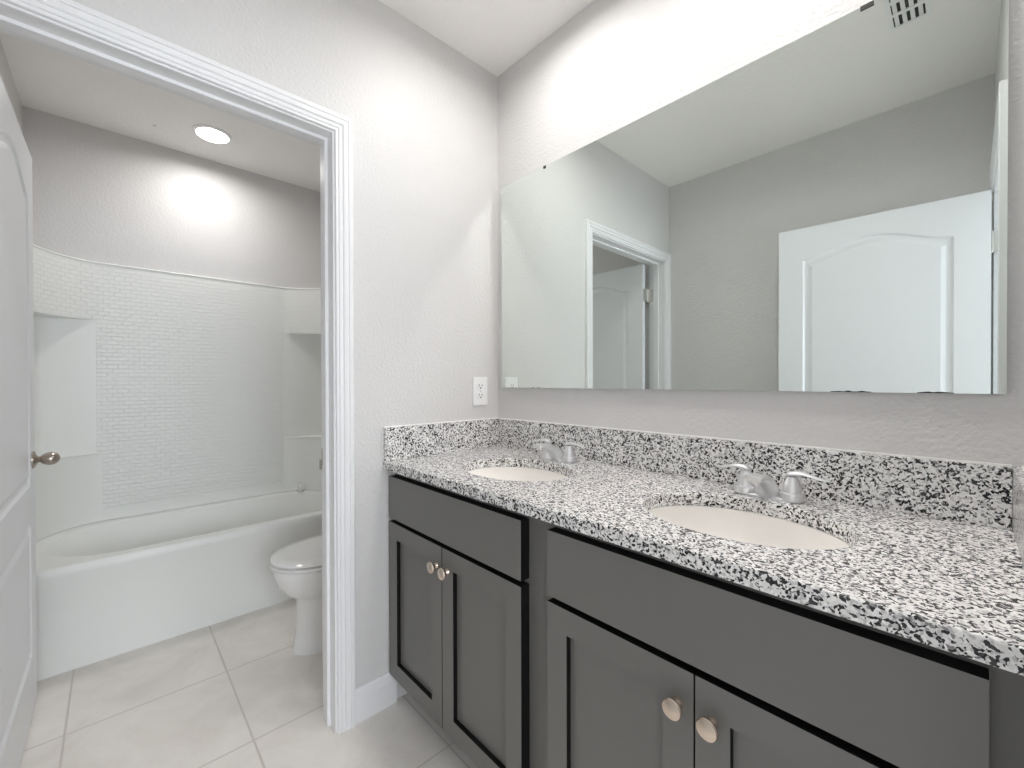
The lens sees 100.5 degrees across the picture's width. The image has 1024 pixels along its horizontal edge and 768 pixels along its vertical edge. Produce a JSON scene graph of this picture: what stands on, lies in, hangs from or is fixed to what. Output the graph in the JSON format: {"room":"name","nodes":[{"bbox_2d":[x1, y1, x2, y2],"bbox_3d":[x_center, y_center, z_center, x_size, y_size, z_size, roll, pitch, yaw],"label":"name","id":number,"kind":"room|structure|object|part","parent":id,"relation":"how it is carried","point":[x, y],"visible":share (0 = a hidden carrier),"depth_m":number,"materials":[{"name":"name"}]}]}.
{"room":"bathroom","nodes":[
{"label":"bathroom","id":0,"kind":"room"},
{"bbox_2d":[0,40,22,133],"bbox_3d":[-1.312,-0.096,0.821,0.148,2.548,3.390,0,0,-43],"label":"wall","id":1,"kind":"structure","parent":0,"point":[5,72],"depth_m":1.86,"materials":[{"name":"white paint"}]},
{"bbox_2d":[0,76,59,767],"bbox_3d":[-1.499,0.169,1.260,0.173,1.994,0.829,0,0,-43],"label":"door","id":2,"kind":"structure","parent":1,"relation":"in","point":[19,459],"depth_m":1.29,"materials":[{"name":"white paint"}]},
{"bbox_3d":[-1.693,0.273,1.559,0.053,0.047,0.056,0,0,-43],"label":"knob","id":3,"kind":"part","parent":2,"relation":"part of","materials":[{"name":"silver metal"}]},
{"bbox_2d":[22,106,320,287],"bbox_3d":[-1.886,-0.106,2.680,1.848,2.548,0.110,0,0,-43],"label":"wall","id":4,"kind":"structure","parent":0,"point":[99,195],"depth_m":2.47,"materials":[{"name":"white paint"}]},
{"bbox_2d":[19,598,478,767],"bbox_3d":[-0.133,1.218,0.396,3.200,0.080,5.860,0,0,-43],"label":"floor","id":5,"kind":"structure","parent":0,"point":[234,692],"depth_m":1.51,"materials":[{"name":"beige tile"}]},
{"bbox_2d":[36,490,321,680],"bbox_3d":[-1.624,0.953,2.374,1.501,0.432,0.695,0,0,-43],"label":"bathtub","id":6,"kind":"object","parent":5,"relation":"on","point":[106,589],"visible":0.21,"depth_m":2.01,"materials":[{"name":"white ceramic"}]},
{"bbox_2d":[33,244,321,541],"bbox_3d":[-1.634,0.041,2.377,1.501,1.390,0.673,0,0,-43],"label":"tub surround","id":7,"kind":"object","parent":6,"relation":"on","point":[155,390],"visible":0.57,"depth_m":2.46,"materials":[{"name":"white tile"}]},
{"bbox_2d":[297,483,304,491],"bbox_3d":[-1.441,0.706,2.900,0.049,0.055,0.049,0,0,-43],"label":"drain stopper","id":8,"kind":"object","parent":6,"relation":"on","point":[300,486],"visible":1,"depth_m":2.89,"materials":[{"name":"silver metal"}]},
{"bbox_2d":[269,535,322,655],"bbox_3d":[-0.763,0.791,2.033,0.697,0.758,0.472,0,0,-43],"label":"toilet","id":9,"kind":"object","parent":5,"relation":"on","point":[296,568],"visible":0.3,"depth_m":1.84,"materials":[{"name":"white ceramic"}]},
{"bbox_3d":[-0.852,0.774,1.950,0.454,0.018,0.362,0,0,-43],"label":"seat","id":10,"kind":"part","parent":9,"relation":"part of","materials":[{"name":"white plastic"}]},
{"bbox_3d":[-0.848,0.752,1.953,0.463,0.025,0.362,0,0,-43],"label":"lid","id":11,"kind":"part","parent":9,"relation":"part of","materials":[{"name":"white ceramic"}]},
{"bbox_3d":[-0.800,0.976,1.999,0.582,0.388,0.352,0,0,-43],"label":"bowl","id":12,"kind":"part","parent":9,"relation":"part of","materials":[{"name":"white ceramic"}]},
{"bbox_2d":[389,473,542,767],"bbox_3d":[-0.015,0.741,1.459,0.562,0.862,0.741,0,0,-43],"label":"vanity cabinet","id":13,"kind":"object","parent":5,"relation":"on","point":[466,573],"visible":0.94,"depth_m":1.21,"materials":[{"name":"grey paint"}]},
{"bbox_3d":[-0.320,0.777,1.436,0.029,0.558,0.340,0,0,-43],"label":"cabinet door","id":14,"kind":"part","parent":13,"relation":"part of","materials":[{"name":"grey paint"}]},
{"bbox_3d":[-0.245,0.564,1.312,0.028,0.036,0.036,0,0,-43],"label":"knob","id":15,"kind":"part","parent":13,"relation":"part of","materials":[{"name":"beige metal"}]},
{"bbox_3d":[-0.204,0.564,1.268,0.028,0.036,0.036,0,0,-43],"label":"knob","id":16,"kind":"part","parent":13,"relation":"part of","materials":[{"name":"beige metal"}]},
{"bbox_3d":[-0.202,0.410,1.307,0.029,0.150,0.688,0,0,-43],"label":"false drawer","id":17,"kind":"part","parent":13,"relation":"part of","materials":[{"name":"grey paint"}]},
{"bbox_3d":[-0.084,0.778,1.184,0.029,0.558,0.345,0,0,-43],"label":"cabinet door","id":18,"kind":"part","parent":13,"relation":"part of","materials":[{"name":"grey paint"}]},
{"bbox_2d":[383,446,1023,675],"bbox_3d":[0.255,0.294,1.175,0.557,0.031,1.523,0,0,-43],"label":"countertop","id":19,"kind":"structure","parent":13,"relation":"on","point":[956,587],"depth_m":0.73,"materials":[{"name":"stone"}]},
{"bbox_2d":[468,467,566,480],"bbox_3d":[0.015,0.387,1.400,0.368,0.156,0.456,0,0,-43],"label":"undermount sink","id":20,"kind":"object","parent":19,"relation":"in","point":[502,473],"visible":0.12,"depth_m":1.56,"materials":[{"name":"white ceramic"}]},
{"bbox_2d":[532,438,585,462],"bbox_3d":[0.136,0.240,1.515,0.143,0.072,0.242,0,0,-43],"label":"faucet","id":21,"kind":"object","parent":19,"relation":"on","point":[552,452],"visible":1,"depth_m":1.50,"materials":[{"name":"silver metal"}]},
{"bbox_3d":[0.114,0.212,1.604,0.025,0.017,0.082,0,0,-43],"label":"lever","id":22,"kind":"part","parent":21,"relation":"part of","materials":[{"name":"silver metal"}]},
{"bbox_3d":[0.134,0.241,1.514,0.140,0.070,0.053,0,0,-43],"label":"spout","id":23,"kind":"part","parent":21,"relation":"part of","materials":[{"name":"silver metal"}]},
{"bbox_3d":[0.223,0.212,1.487,0.025,0.017,0.082,0,0,-43],"label":"lever","id":24,"kind":"part","parent":21,"relation":"part of","materials":[{"name":"silver metal"}]},
{"bbox_2d":[648,505,850,549],"bbox_3d":[0.478,0.389,0.904,0.368,0.156,0.456,0,0,-43],"label":"undermount sink","id":25,"kind":"object","parent":19,"relation":"in","point":[732,524],"visible":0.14,"depth_m":1.02,"materials":[{"name":"white ceramic"}]},
{"bbox_2d":[717,464,828,502],"bbox_3d":[0.599,0.242,1.019,0.143,0.072,0.242,0,0,-43],"label":"faucet","id":26,"kind":"object","parent":19,"relation":"on","point":[760,485],"visible":1,"depth_m":1.01,"materials":[{"name":"silver metal"}]},
{"bbox_3d":[0.577,0.214,1.108,0.025,0.017,0.082,0,0,-43],"label":"lever","id":27,"kind":"part","parent":26,"relation":"part of","materials":[{"name":"silver metal"}]},
{"bbox_3d":[0.598,0.243,1.018,0.140,0.070,0.053,0,0,-43],"label":"spout","id":28,"kind":"part","parent":26,"relation":"part of","materials":[{"name":"silver metal"}]},
{"bbox_3d":[0.632,0.275,1.050,0.048,0.006,0.144,0,0,-43],"label":"plate","id":29,"kind":"part","parent":26,"relation":"part of","materials":[{"name":"silver metal"}]},
{"bbox_3d":[0.686,0.214,0.991,0.025,0.017,0.082,0,0,-43],"label":"lever","id":30,"kind":"part","parent":26,"relation":"part of","materials":[{"name":"silver metal"}]},
{"bbox_2d":[542,521,1023,767],"bbox_3d":[0.505,0.743,0.903,0.562,0.862,0.781,0,0,-43],"label":"vanity cabinet","id":31,"kind":"object","parent":5,"relation":"on","point":[649,661],"visible":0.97,"depth_m":0.69,"materials":[{"name":"grey paint"}]},
{"bbox_3d":[0.209,0.780,0.870,0.029,0.558,0.340,0,0,-43],"label":"cabinet door","id":32,"kind":"part","parent":31,"relation":"part of","materials":[{"name":"grey paint"}]},
{"bbox_3d":[0.284,0.566,0.747,0.028,0.036,0.036,0,0,-43],"label":"knob","id":33,"kind":"part","parent":31,"relation":"part of","materials":[{"name":"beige metal"}]},
{"bbox_3d":[0.325,0.567,0.703,0.028,0.036,0.036,0,0,-43],"label":"knob","id":34,"kind":"part","parent":31,"relation":"part of","materials":[{"name":"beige metal"}]},
{"bbox_3d":[0.442,0.781,0.621,0.029,0.558,0.336,0,0,-43],"label":"cabinet door","id":35,"kind":"part","parent":31,"relation":"part of","materials":[{"name":"grey paint"}]},
{"bbox_2d":[72,0,497,698],"bbox_3d":[-0.700,-0.101,1.403,1.638,2.548,0.115,0,0,-43],"label":"wall","id":36,"kind":"structure","parent":0,"point":[424,114],"depth_m":1.56,"materials":[{"name":"white paint"}]},
{"bbox_2d":[0,0,355,733],"bbox_3d":[-0.948,0.161,1.181,0.880,2.028,0.129,0,0,-43],"label":"trim","id":37,"kind":"structure","parent":36,"relation":"attached to","point":[15,21],"depth_m":1.42,"materials":[{"name":"white paint"}]},
{"bbox_3d":[-0.669,0.265,1.500,0.005,0.075,0.044,0,0,-43],"label":"strike plate","id":38,"kind":"part","parent":37,"relation":"part of","materials":[{"name":"silver metal"}]},
{"bbox_2d":[355,671,396,724],"bbox_3d":[-0.486,1.114,1.520,0.155,0.117,0.014,0,0,-43],"label":"baseboard","id":39,"kind":"structure","parent":36,"relation":"attached to","point":[379,693],"depth_m":1.51,"materials":[{"name":"white paint"}]},
{"bbox_2d":[382,418,499,460],"bbox_3d":[-0.259,0.214,1.723,0.558,0.122,0.019,0,0,-43],"label":"backsplash","id":40,"kind":"structure","parent":36,"relation":"attached to","point":[412,440],"depth_m":1.68,"materials":[{"name":"stone"}]},
{"bbox_2d":[473,377,486,405],"bbox_3d":[-0.138,0.031,1.845,0.080,0.122,0.008,0,0,-43],"label":"wall outlet","id":41,"kind":"object","parent":36,"relation":"attached to","point":[479,383],"visible":1,"depth_m":1.84,"materials":[{"name":"white plastic"}]},
{"bbox_2d":[477,392,483,398],"bbox_3d":[-0.136,0.051,1.843,0.035,0.030,0.002,0,0,-43],"label":"receptacle","id":42,"kind":"object","parent":41,"relation":"attached to","point":[480,395],"depth_m":1.84,"materials":[{"name":"white plastic"}]},
{"bbox_2d":[477,383,483,389],"bbox_3d":[-0.136,0.010,1.842,0.035,0.030,0.002,0,0,-43],"label":"receptacle","id":43,"kind":"object","parent":41,"relation":"attached to","point":[480,386],"depth_m":1.84,"materials":[{"name":"white plastic"}]},
{"bbox_2d":[0,0,593,191],"bbox_3d":[-0.138,-1.409,0.379,3.200,0.080,5.860,0,0,-43],"label":"ceiling","id":44,"kind":"structure","parent":0,"point":[493,34],"depth_m":1.98,"materials":[{"name":"white paint"}]},
{"bbox_2d":[192,124,232,143],"bbox_3d":[-1.652,-1.373,2.348,0.184,0.012,0.184,0,0,-43],"label":"recessed light","id":45,"kind":"object","parent":44,"relation":"in","point":[209,133],"visible":1,"depth_m":2.33,"materials":[{"name":"white plastic"}]},
{"bbox_2d":[498,0,1023,467],"bbox_3d":[0.459,-0.103,1.442,0.110,2.548,1.640,0,0,-43],"label":"wall","id":46,"kind":"structure","parent":0,"point":[613,64],"depth_m":1.25,"materials":[{"name":"white paint"}]},
{"bbox_2d":[501,0,1008,393],"bbox_3d":[0.456,-0.423,1.351,0.016,0.880,1.458,0,0,-43],"label":"wall mirror","id":47,"kind":"object","parent":46,"relation":"attached to","point":[827,212],"visible":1,"depth_m":1.07,"materials":[{"name":"clear glass"}]},
{"bbox_2d":[498,418,1011,529],"bbox_3d":[0.451,0.215,1.358,0.019,0.122,1.484,0,0,-43],"label":"backsplash","id":48,"kind":"structure","parent":46,"relation":"attached to","point":[973,492],"depth_m":1.03,"materials":[{"name":"stone"}]},
{"bbox_2d":[1012,466,1023,566],"bbox_3d":[0.769,0.219,0.625,0.555,0.122,0.019,0,0,-43],"label":"backsplash","id":49,"kind":"structure","parent":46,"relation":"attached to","point":[1017,472],"depth_m":0.73,"materials":[{"name":"stone"}]}
]}

